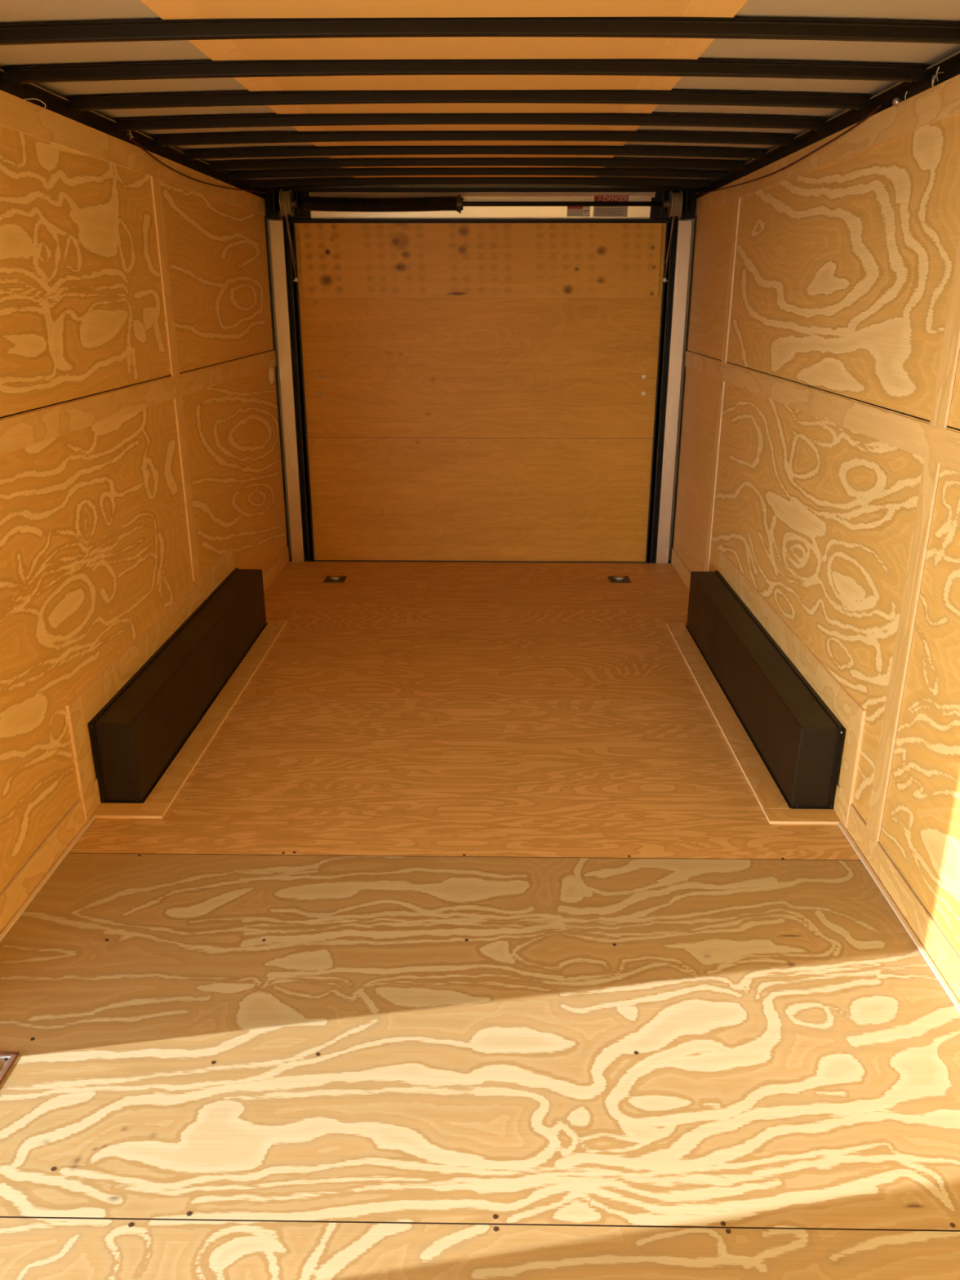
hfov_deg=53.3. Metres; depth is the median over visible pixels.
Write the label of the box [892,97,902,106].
button
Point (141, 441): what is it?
wall
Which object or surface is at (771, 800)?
trim
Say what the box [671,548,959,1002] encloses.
baseboard
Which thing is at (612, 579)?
ring
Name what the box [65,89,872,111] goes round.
bow
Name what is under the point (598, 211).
label
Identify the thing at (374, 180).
bow
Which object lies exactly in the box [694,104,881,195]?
loose wire
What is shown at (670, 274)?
trim
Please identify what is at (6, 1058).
ring
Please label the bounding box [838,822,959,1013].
trim
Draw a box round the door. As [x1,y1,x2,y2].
[286,219,674,563]
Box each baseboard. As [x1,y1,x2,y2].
[0,546,288,933]
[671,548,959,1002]
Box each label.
[566,206,590,216]
[593,195,628,217]
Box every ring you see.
[0,1051,18,1083]
[323,576,346,582]
[608,576,631,582]
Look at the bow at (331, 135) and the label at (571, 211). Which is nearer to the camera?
the bow at (331, 135)
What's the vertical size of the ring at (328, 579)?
0.014 m
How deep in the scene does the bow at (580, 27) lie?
2.14 m
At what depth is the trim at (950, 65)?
3.04 m
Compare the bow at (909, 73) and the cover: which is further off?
the cover
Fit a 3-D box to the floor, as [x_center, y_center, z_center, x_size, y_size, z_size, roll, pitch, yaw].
[-0.053,0.686,2.918,2.500,0.064,7.020,0,20,1]
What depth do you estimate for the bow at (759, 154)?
3.97 m
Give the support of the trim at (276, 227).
attached to the door frame
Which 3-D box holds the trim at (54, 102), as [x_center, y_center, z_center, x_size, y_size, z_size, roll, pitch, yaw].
[-1.286,-1.331,2.145,0.072,0.087,6.900,0,20,1]
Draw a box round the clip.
[931,66,943,87]
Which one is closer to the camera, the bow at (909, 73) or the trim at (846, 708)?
the bow at (909, 73)
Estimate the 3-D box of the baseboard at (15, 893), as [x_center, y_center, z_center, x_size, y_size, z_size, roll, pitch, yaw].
[-1.258,0.176,4.090,0.013,0.097,4.266,0,20,1]
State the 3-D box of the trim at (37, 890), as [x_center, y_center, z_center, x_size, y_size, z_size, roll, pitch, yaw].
[-1.268,0.760,2.606,0.012,0.009,1.078,0,20,1]
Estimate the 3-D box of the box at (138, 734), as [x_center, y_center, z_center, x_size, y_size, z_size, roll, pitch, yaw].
[-1.182,0.095,4.007,0.150,0.307,1.851,0,20,1]
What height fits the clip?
0.042 m
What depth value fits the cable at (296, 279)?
5.41 m
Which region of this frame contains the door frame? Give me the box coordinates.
[262,185,697,560]
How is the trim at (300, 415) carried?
attached to the door frame
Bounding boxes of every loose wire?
[128,136,266,193]
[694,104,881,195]
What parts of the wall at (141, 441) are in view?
wall panel, wall panel, wall panel, wall panel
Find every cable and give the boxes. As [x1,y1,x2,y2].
[277,201,298,281]
[662,200,682,282]
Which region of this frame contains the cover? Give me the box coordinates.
[268,367,274,383]
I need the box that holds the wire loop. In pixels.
[23,97,45,109]
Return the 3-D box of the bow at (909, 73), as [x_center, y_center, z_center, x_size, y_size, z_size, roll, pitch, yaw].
[-0.045,-1.506,2.536,2.448,0.053,0.066,0,20,1]
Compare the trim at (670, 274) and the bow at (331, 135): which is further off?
the trim at (670, 274)
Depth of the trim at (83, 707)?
3.36 m
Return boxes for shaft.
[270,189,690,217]
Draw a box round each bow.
[0,17,959,45]
[1,58,929,84]
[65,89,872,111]
[113,112,830,132]
[149,130,798,146]
[181,145,770,160]
[206,157,747,171]
[227,167,729,180]
[247,177,711,188]
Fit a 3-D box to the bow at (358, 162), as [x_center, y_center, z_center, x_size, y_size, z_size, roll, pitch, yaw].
[-0.017,-2.156,4.334,2.448,0.053,0.066,0,20,1]
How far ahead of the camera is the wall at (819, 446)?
2.96 m
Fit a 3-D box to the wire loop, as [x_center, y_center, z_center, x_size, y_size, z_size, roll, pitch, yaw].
[-1.251,-1.512,2.691,0.008,0.021,0.112,2,20,6]
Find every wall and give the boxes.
[0,89,290,893]
[670,74,959,955]
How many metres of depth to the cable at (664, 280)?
5.38 m
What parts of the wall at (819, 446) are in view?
wall panel, wall panel, wall panel, wall panel, wall panel, wall panel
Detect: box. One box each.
[88,568,267,803]
[684,570,845,808]
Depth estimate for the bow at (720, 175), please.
4.66 m
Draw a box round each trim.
[0,67,266,198]
[0,816,94,942]
[65,547,235,821]
[91,620,287,818]
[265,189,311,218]
[269,220,304,561]
[282,217,315,561]
[645,217,678,563]
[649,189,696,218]
[655,220,692,563]
[666,622,841,824]
[694,50,959,197]
[718,550,866,827]
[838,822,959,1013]
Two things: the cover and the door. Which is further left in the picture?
the cover
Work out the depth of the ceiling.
2.45 m
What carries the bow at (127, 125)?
attached to the ceiling
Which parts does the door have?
panel, rail, sill, panel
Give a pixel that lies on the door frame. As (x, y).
(468, 193)
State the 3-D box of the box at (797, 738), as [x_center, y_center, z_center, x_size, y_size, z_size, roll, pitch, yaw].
[1.112,0.109,3.975,0.150,0.307,1.851,0,20,1]
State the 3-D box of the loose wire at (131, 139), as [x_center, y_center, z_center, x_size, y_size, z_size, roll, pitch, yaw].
[-1.221,-2.117,4.390,0.020,0.077,2.061,1,20,1]
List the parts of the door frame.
rail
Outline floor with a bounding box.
[0,559,959,1279]
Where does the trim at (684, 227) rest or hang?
attached to the door frame
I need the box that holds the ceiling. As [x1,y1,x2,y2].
[0,0,959,187]

